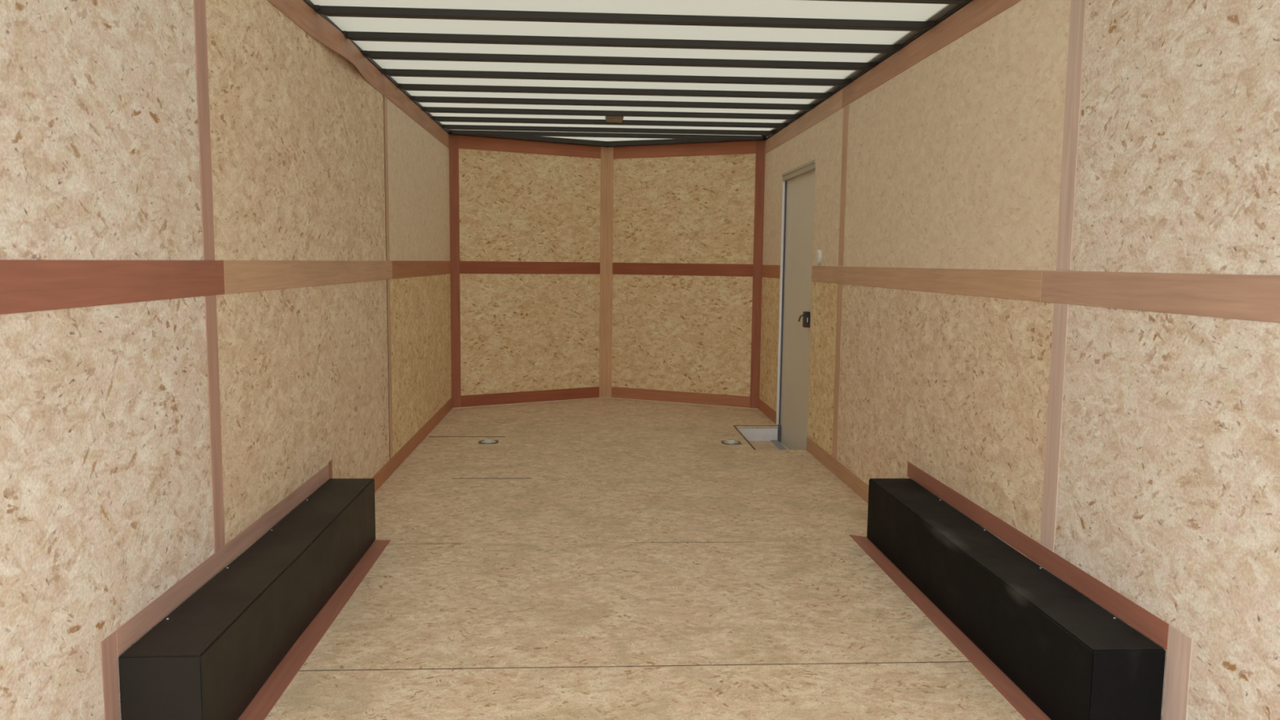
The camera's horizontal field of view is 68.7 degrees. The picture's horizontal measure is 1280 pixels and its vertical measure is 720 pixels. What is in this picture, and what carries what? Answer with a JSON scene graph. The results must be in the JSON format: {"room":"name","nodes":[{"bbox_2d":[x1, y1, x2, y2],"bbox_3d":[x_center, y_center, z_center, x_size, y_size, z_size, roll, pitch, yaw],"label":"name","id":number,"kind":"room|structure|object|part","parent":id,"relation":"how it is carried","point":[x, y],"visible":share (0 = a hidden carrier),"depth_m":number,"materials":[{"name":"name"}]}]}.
{"room":"cargo trailer interior","nodes":[
{"label":"cargo trailer interior","id":0,"kind":"room"},
{"bbox_2d":[0,0,451,719],"bbox_3d":[-1.297,-0.261,3.648,0.061,2.340,7.344,0,6,-3],"label":"wall","id":1,"kind":"structure","parent":0,"point":[106,495],"depth_m":2.39,"materials":[{"name":"beige wood"}]},
{"bbox_2d":[100,630,119,719],"bbox_3d":[-1.183,0.775,2.099,0.002,0.324,0.066,0,6,-3],"label":"trim","id":2,"kind":"structure","parent":1,"relation":"attached to","point":[108,645],"depth_m":2.09,"materials":[{"name":"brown wood"}]},
{"bbox_2d":[0,259,224,314],"bbox_3d":[-1.137,-0.097,1.364,0.003,0.098,2.756,0,6,-3],"label":"trim","id":3,"kind":"structure","parent":1,"relation":"attached to","point":[25,285],"depth_m":2.03,"materials":[{"name":"red wood"}]},
{"bbox_2d":[193,0,214,260],"bbox_3d":[-1.203,-0.703,2.580,0.003,0.853,0.076,0,6,-3],"label":"trim","id":4,"kind":"structure","parent":1,"relation":"attached to","point":[199,6],"depth_m":2.58,"materials":[{"name":"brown wood"}]},
{"bbox_2d":[204,294,225,552],"bbox_3d":[-1.212,0.183,2.673,0.003,0.733,0.076,0,6,-3],"label":"trim","id":5,"kind":"structure","parent":1,"relation":"attached to","point":[211,313],"depth_m":2.67,"materials":[{"name":"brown wood"}]},
{"bbox_2d":[115,463,328,656],"bbox_3d":[-1.232,0.550,2.988,0.002,0.063,1.752,0,6,-3],"label":"trim","id":6,"kind":"structure","parent":1,"relation":"attached to","point":[130,632],"depth_m":2.62,"materials":[{"name":"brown wood"}]},
{"bbox_2d":[223,260,392,293],"bbox_3d":[-1.280,-0.365,3.911,0.003,0.098,2.370,0,6,-3],"label":"trim","id":7,"kind":"structure","parent":1,"relation":"attached to","point":[240,276],"depth_m":3.40,"materials":[{"name":"brown wood"}]},
{"bbox_2d":[266,0,384,95],"bbox_3d":[-1.171,-1.164,2.380,0.039,0.106,5.000,0,6,-3],"label":"trim","id":8,"kind":"structure","parent":1,"relation":"attached to","point":[299,11],"depth_m":3.77,"materials":[{"name":"brown wood"}]},
{"bbox_2d":[328,459,332,479],"bbox_3d":[-1.284,0.583,3.896,0.002,0.330,0.049,0,6,-3],"label":"trim","id":9,"kind":"structure","parent":1,"relation":"attached to","point":[330,463],"depth_m":3.88,"materials":[{"name":"red wood"}]},
{"bbox_2d":[302,0,449,134],"bbox_3d":[-1.255,-1.353,3.520,0.022,0.028,7.314,0,6,-3],"label":"trim","id":10,"kind":"structure","parent":1,"relation":"attached to","point":[308,2],"depth_m":4.71,"materials":[{"name":"black paint"}]},
{"bbox_2d":[383,95,389,260],"bbox_3d":[-1.336,-0.952,4.943,0.003,0.853,0.058,0,6,-3],"label":"trim","id":11,"kind":"structure","parent":1,"relation":"attached to","point":[384,97],"depth_m":4.93,"materials":[{"name":"brown wood"}]},
{"bbox_2d":[386,279,392,459],"bbox_3d":[-1.347,0.052,5.048,0.003,0.970,0.058,0,6,-3],"label":"trim","id":12,"kind":"structure","parent":1,"relation":"attached to","point":[388,280],"depth_m":5.04,"materials":[{"name":"brown wood"}]},
{"bbox_2d":[371,397,452,492],"bbox_3d":[-1.383,0.520,5.652,0.003,0.088,3.458,0,6,-3],"label":"baseboard","id":13,"kind":"structure","parent":1,"relation":"attached to","point":[384,473],"depth_m":5.58,"materials":[{"name":"brown wood"}]},
{"bbox_2d":[383,75,449,148],"bbox_3d":[-1.393,-1.547,6.011,0.003,0.106,2.312,0,6,-3],"label":"trim","id":14,"kind":"structure","parent":1,"relation":"attached to","point":[392,91],"depth_m":5.68,"materials":[{"name":"brown wood"}]},
{"bbox_2d":[391,260,450,279],"bbox_3d":[-1.407,-0.604,6.174,0.003,0.098,2.184,0,6,-3],"label":"trim","id":15,"kind":"structure","parent":1,"relation":"attached to","point":[401,268],"depth_m":5.87,"materials":[{"name":"brown wood"}]},
{"bbox_2d":[443,166,444,179],"bbox_3d":[-1.444,-1.377,6.901,0.005,0.090,0.045,0,6,-3],"label":"wall label","id":16,"kind":"object","parent":1,"relation":"attached to","point":[443,166],"visible":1,"depth_m":6.90,"materials":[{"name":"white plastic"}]},
{"bbox_2d":[448,134,600,395],"bbox_3d":[-0.899,-0.674,7.635,1.421,2.340,0.060,-3,7,-30],"label":"wall","id":17,"kind":"structure","parent":0,"point":[520,332],"depth_m":7.59,"materials":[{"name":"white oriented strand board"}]},
{"bbox_2d":[448,134,461,408],"bbox_3d":[-1.437,-0.670,7.281,0.076,2.112,0.003,-3,7,-30],"label":"trim","id":18,"kind":"structure","parent":17,"relation":"attached to","point":[453,140],"depth_m":7.28,"materials":[{"name":"brown wood"}]},
{"bbox_2d":[452,386,604,408],"bbox_3d":[-0.887,0.304,7.709,1.363,0.098,0.010,-3,7,-30],"label":"baseboard","id":19,"kind":"structure","parent":17,"relation":"attached to","point":[553,395],"depth_m":7.70,"materials":[{"name":"red wood"}]},
{"bbox_2d":[458,135,600,159],"bbox_3d":[-0.860,-1.702,7.506,1.235,0.098,0.003,-3,7,-30],"label":"trim","id":20,"kind":"structure","parent":17,"relation":"attached to","point":[464,142],"depth_m":7.49,"materials":[{"name":"red wood"}]},
{"bbox_2d":[459,261,599,274],"bbox_3d":[-0.871,-0.748,7.606,1.235,0.098,0.003,-3,7,-30],"label":"trim","id":21,"kind":"structure","parent":17,"relation":"attached to","point":[465,267],"depth_m":7.59,"materials":[{"name":"red wood"}]},
{"bbox_2d":[449,129,610,146],"bbox_3d":[-0.853,-1.769,7.471,1.371,0.041,0.082,-3,7,-30],"label":"trim","id":22,"kind":"structure","parent":17,"relation":"attached to","point":[538,139],"depth_m":7.52,"materials":[{"name":"black paint"}]},
{"bbox_2d":[599,146,613,397],"bbox_3d":[-0.287,-0.727,7.939,0.107,2.114,0.030,0,6,-3],"label":"trim","id":23,"kind":"structure","parent":17,"relation":"attached to","point":[606,153],"depth_m":7.93,"materials":[{"name":"beige wood"}]},
{"bbox_2d":[310,0,963,141],"bbox_3d":[-0.054,-1.396,3.913,2.540,0.026,7.970,0,6,-3],"label":"ceiling","id":24,"kind":"structure","parent":0,"point":[750,8],"depth_m":4.27,"materials":[{"name":"white metal"}]},
{"bbox_2d":[448,129,766,140],"bbox_3d":[-0.239,-1.724,7.187,2.432,0.030,0.060,0,6,-3],"label":"bow","id":25,"kind":"object","parent":24,"relation":"attached to","point":[455,131],"visible":1,"depth_m":7.17,"materials":[{"name":"black paint"}]},
{"bbox_2d":[442,124,775,135],"bbox_3d":[-0.220,-1.683,6.860,2.432,0.030,0.060,0,6,-3],"label":"bow","id":26,"kind":"object","parent":24,"relation":"attached to","point":[483,127],"visible":1,"depth_m":6.84,"materials":[{"name":"black paint"}]},
{"bbox_2d":[431,115,787,128],"bbox_3d":[-0.197,-1.632,6.434,2.432,0.030,0.060,0,6,-3],"label":"bow","id":27,"kind":"object","parent":24,"relation":"attached to","point":[460,119],"visible":0.99,"depth_m":6.42,"materials":[{"name":"black paint"}]},
{"bbox_2d":[421,106,799,119],"bbox_3d":[-0.175,-1.591,6.046,2.432,0.030,0.060,0,6,-3],"label":"bow","id":28,"kind":"object","parent":24,"relation":"attached to","point":[430,109],"visible":1,"depth_m":6.03,"materials":[{"name":"black paint"}]},
{"bbox_2d":[409,95,814,110],"bbox_3d":[-0.153,-1.550,5.657,2.432,0.030,0.060,0,6,-3],"label":"bow","id":29,"kind":"object","parent":24,"relation":"attached to","point":[419,99],"visible":1,"depth_m":5.64,"materials":[{"name":"black paint"}]},
{"bbox_2d":[396,83,831,99],"bbox_3d":[-0.131,-1.509,5.270,2.432,0.030,0.060,0,6,-3],"label":"bow","id":30,"kind":"object","parent":24,"relation":"attached to","point":[429,87],"visible":1,"depth_m":5.25,"materials":[{"name":"black paint"}]},
{"bbox_2d":[604,115,623,122],"bbox_3d":[-0.169,-1.607,6.236,0.120,0.040,0.260,0,6,-3],"label":"ceiling lamp","id":31,"kind":"object","parent":24,"relation":"attached to","point":[608,118],"visible":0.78,"depth_m":6.18,"materials":[{"name":"metal"}]},
{"bbox_2d":[380,68,851,86],"bbox_3d":[-0.108,-1.467,4.870,2.432,0.030,0.060,0,6,-3],"label":"bow","id":32,"kind":"object","parent":24,"relation":"attached to","point":[390,72],"visible":1,"depth_m":4.85,"materials":[{"name":"black paint"}]},
{"bbox_2d":[361,50,875,70],"bbox_3d":[-0.085,-1.424,4.462,2.432,0.030,0.060,0,6,-3],"label":"bow","id":33,"kind":"object","parent":24,"relation":"attached to","point":[404,55],"visible":1,"depth_m":4.44,"materials":[{"name":"black paint"}]},
{"bbox_2d":[341,31,901,53],"bbox_3d":[-0.064,-1.385,4.089,2.432,0.030,0.060,0,6,-3],"label":"bow","id":34,"kind":"object","parent":24,"relation":"attached to","point":[354,36],"visible":0.95,"depth_m":4.07,"materials":[{"name":"black paint"}]},
{"bbox_2d":[313,4,935,31],"bbox_3d":[-0.042,-1.343,3.687,2.432,0.030,0.060,0,6,-3],"label":"bow","id":35,"kind":"object","parent":24,"relation":"attached to","point":[328,11],"visible":1,"depth_m":3.67,"materials":[{"name":"black paint"}]},
{"bbox_2d":[808,0,971,4],"bbox_3d":[-0.019,-1.301,3.291,2.432,0.030,0.060,0,6,-3],"label":"bow","id":36,"kind":"object","parent":24,"relation":"attached to","point":[930,2],"visible":1,"depth_m":3.35,"materials":[{"name":"black paint"}]},
{"bbox_2d":[264,397,1025,719],"bbox_3d":[-0.078,0.803,4.129,2.540,0.131,7.940,0,6,-3],"label":"floor","id":37,"kind":"structure","parent":0,"point":[603,558],"depth_m":3.31,"materials":[{"name":"beige wood"}]},
{"bbox_2d":[118,478,375,719],"bbox_3d":[-1.139,0.708,3.010,0.187,0.263,1.752,0,6,-3],"label":"box","id":38,"kind":"object","parent":37,"relation":"on","point":[208,659],"visible":1,"depth_m":2.53,"materials":[{"name":"metal"}]},
{"bbox_2d":[237,540,390,719],"bbox_3d":[-1.028,0.845,2.998,0.081,0.002,1.808,0,6,-3],"label":"trim","id":39,"kind":"structure","parent":37,"relation":"on","point":[274,686],"depth_m":2.85,"materials":[{"name":"red wood"}]},
{"bbox_2d":[478,439,498,444],"bbox_3d":[-0.975,0.523,6.028,0.124,0.012,0.120,0,6,-3],"label":"ring","id":40,"kind":"object","parent":37,"relation":"on","point":[486,441],"visible":1,"depth_m":6.01,"materials":[{"name":"metal"}]},
{"bbox_2d":[720,440,741,444],"bbox_3d":[0.593,0.533,6.097,0.124,0.012,0.120,0,6,-3],"label":"ring","id":41,"kind":"object","parent":37,"relation":"on","point":[728,442],"visible":1,"depth_m":6.08,"materials":[{"name":"metal"}]},
{"bbox_2d":[733,425,786,449],"bbox_3d":[0.855,0.581,6.325,0.327,0.128,0.889,0,6,-3],"label":"well","id":42,"kind":"object","parent":37,"relation":"in","point":[757,438],"visible":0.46,"depth_m":6.75,"materials":[{"name":"white metal"}]},
{"bbox_2d":[848,534,1051,719],"bbox_3d":[0.997,0.854,3.116,0.081,0.002,1.884,0,6,-3],"label":"trim","id":43,"kind":"structure","parent":37,"relation":"on","point":[1015,695],"depth_m":2.92,"materials":[{"name":"red wood"}]},
{"bbox_2d":[866,478,1165,719],"bbox_3d":[1.107,0.723,3.113,0.186,0.262,1.772,0,6,-3],"label":"box","id":44,"kind":"object","parent":37,"relation":"on","point":[1073,658],"visible":1,"depth_m":2.64,"materials":[{"name":"metal"}]},
{"bbox_2d":[611,136,767,396],"bbox_3d":[0.355,-0.668,7.706,1.421,2.340,0.060,3,7,24],"label":"wall","id":45,"kind":"structure","parent":0,"point":[680,333],"depth_m":7.67,"materials":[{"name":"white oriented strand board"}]},
{"bbox_2d":[605,386,758,408],"bbox_3d":[0.326,0.311,7.778,1.363,0.098,0.010,3,7,24],"label":"baseboard","id":46,"kind":"structure","parent":45,"relation":"attached to","point":[664,396],"depth_m":7.77,"materials":[{"name":"brown wood"}]},
{"bbox_2d":[612,262,753,276],"bbox_3d":[0.332,-0.742,7.674,1.235,0.098,0.003,3,7,24],"label":"trim","id":47,"kind":"structure","parent":45,"relation":"attached to","point":[640,268],"depth_m":7.66,"materials":[{"name":"red wood"}]},
{"bbox_2d":[613,141,755,159],"bbox_3d":[0.342,-1.696,7.574,1.235,0.098,0.003,3,7,24],"label":"trim","id":48,"kind":"structure","parent":45,"relation":"attached to","point":[740,147],"depth_m":7.56,"materials":[{"name":"red wood"}]},
{"bbox_2d":[604,135,765,146],"bbox_3d":[0.339,-1.763,7.539,1.371,0.041,0.082,3,7,24],"label":"trim","id":49,"kind":"structure","parent":45,"relation":"attached to","point":[667,141],"depth_m":7.57,"materials":[{"name":"black paint"}]},
{"bbox_2d":[750,140,765,408],"bbox_3d":[0.930,-0.658,7.416,0.076,2.112,0.003,3,7,24],"label":"trim","id":50,"kind":"structure","parent":45,"relation":"attached to","point":[760,145],"depth_m":7.41,"materials":[{"name":"brown wood"}]},
{"bbox_2d":[759,0,1279,719],"bbox_3d":[1.198,-0.248,3.790,0.062,2.340,7.344,0,6,-3],"label":"wall","id":51,"kind":"structure","parent":0,"point":[1168,497],"depth_m":2.56,"materials":[{"name":"beige wood"}]},
{"bbox_2d":[758,398,776,423],"bbox_3d":[0.973,0.388,7.156,0.003,0.088,0.708,0,6,-3],"label":"trim","id":52,"kind":"structure","parent":51,"relation":"attached to","point":[763,407],"depth_m":7.13,"materials":[{"name":"brown wood"}]},
{"bbox_2d":[761,264,780,278],"bbox_3d":[0.984,-0.667,7.045,0.003,0.094,0.708,0,6,-3],"label":"trim","id":53,"kind":"structure","parent":51,"relation":"attached to","point":[768,271],"depth_m":7.03,"materials":[{"name":"brown wood"}]},
{"bbox_2d":[776,160,815,449],"bbox_3d":[1.030,-0.313,6.258,0.086,1.915,0.946,0,6,-3],"label":"door","id":54,"kind":"structure","parent":51,"relation":"in","point":[798,183],"depth_m":6.32,"materials":[{"name":"metal"}]},
{"bbox_3d":[1.007,0.532,6.792,0.026,0.122,0.031,0,6,-3],"label":"sill","id":55,"kind":"part","parent":54,"relation":"part of","materials":[{"name":"metal"}]},
{"bbox_2d":[764,88,842,154],"bbox_3d":[1.037,-1.538,6.193,0.003,0.103,2.224,0,6,-3],"label":"trim","id":56,"kind":"structure","parent":51,"relation":"attached to","point":[832,104],"depth_m":5.90,"materials":[{"name":"brown wood"}]},
{"bbox_2d":[815,249,822,263],"bbox_3d":[1.057,-0.613,5.564,0.026,0.084,0.084,0,6,-3],"label":"light switch","id":57,"kind":"object","parent":51,"relation":"attached to","point":[818,254],"visible":1,"depth_m":5.54,"materials":[{"name":"white plastic"}]},
{"bbox_2d":[831,283,842,460],"bbox_3d":[1.088,0.066,5.164,0.003,0.970,0.096,0,6,-3],"label":"trim","id":58,"kind":"structure","parent":51,"relation":"attached to","point":[839,301],"depth_m":5.16,"materials":[{"name":"brown wood"}]},
{"bbox_2d":[806,436,868,502],"bbox_3d":[1.098,0.622,4.939,0.003,0.088,1.874,0,6,-3],"label":"baseboard","id":59,"kind":"structure","parent":51,"relation":"attached to","point":[849,478],"depth_m":5.10,"materials":[{"name":"brown wood"}]},
{"bbox_2d":[838,103,848,266],"bbox_3d":[1.099,-0.938,5.059,0.003,0.853,0.096,0,6,-3],"label":"trim","id":60,"kind":"structure","parent":51,"relation":"attached to","point":[846,108],"depth_m":5.05,"materials":[{"name":"brown wood"}]},
{"bbox_2d":[765,0,973,139],"bbox_3d":[1.185,-1.329,3.650,0.018,0.006,7.294,0,6,-3],"label":"trim","id":61,"kind":"structure","parent":51,"relation":"attached to","point":[964,4],"depth_m":4.33,"materials":[{"name":"black paint"}]},
{"bbox_2d":[811,266,1042,301],"bbox_3d":[1.139,-0.378,4.304,0.003,0.094,2.931,0,6,-3],"label":"trim","id":62,"kind":"structure","parent":51,"relation":"attached to","point":[1024,285],"depth_m":3.61,"materials":[{"name":"brown wood"}]},
{"bbox_2d":[841,0,1021,107],"bbox_3d":[1.242,-1.155,2.561,0.003,0.103,5.088,0,6,-3],"label":"trim","id":63,"kind":"structure","parent":51,"relation":"attached to","point":[976,12],"depth_m":3.80,"materials":[{"name":"brown wood"}]},
{"bbox_2d":[906,461,1168,650],"bbox_3d":[1.202,0.563,3.125,0.002,0.064,1.820,0,6,-3],"label":"trim","id":64,"kind":"structure","parent":51,"relation":"attached to","point":[1153,628],"depth_m":2.75,"materials":[{"name":"red wood"}]},
{"bbox_2d":[1040,302,1068,552],"bbox_3d":[1.223,0.200,2.768,0.003,0.733,0.082,0,6,-3],"label":"trim","id":65,"kind":"structure","parent":51,"relation":"attached to","point":[1060,312],"depth_m":2.77,"materials":[{"name":"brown wood"}]},
{"bbox_2d":[1055,0,1086,269],"bbox_3d":[1.233,-0.686,2.675,0.003,0.853,0.082,0,6,-3],"label":"trim","id":66,"kind":"structure","parent":51,"relation":"attached to","point":[1077,11],"depth_m":2.68,"materials":[{"name":"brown wood"}]},
{"bbox_2d":[1040,270,1279,323],"bbox_3d":[1.297,-0.082,1.490,0.003,0.094,2.732,0,6,-3],"label":"trim","id":67,"kind":"structure","parent":51,"relation":"attached to","point":[1235,296],"depth_m":2.21,"materials":[{"name":"brown wood"}]},
{"bbox_2d":[1162,624,1192,719],"bbox_3d":[1.253,0.792,2.192,0.002,0.324,0.086,0,6,-3],"label":"trim","id":68,"kind":"structure","parent":51,"relation":"attached to","point":[1179,654],"depth_m":2.19,"materials":[{"name":"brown wood"}]}
]}

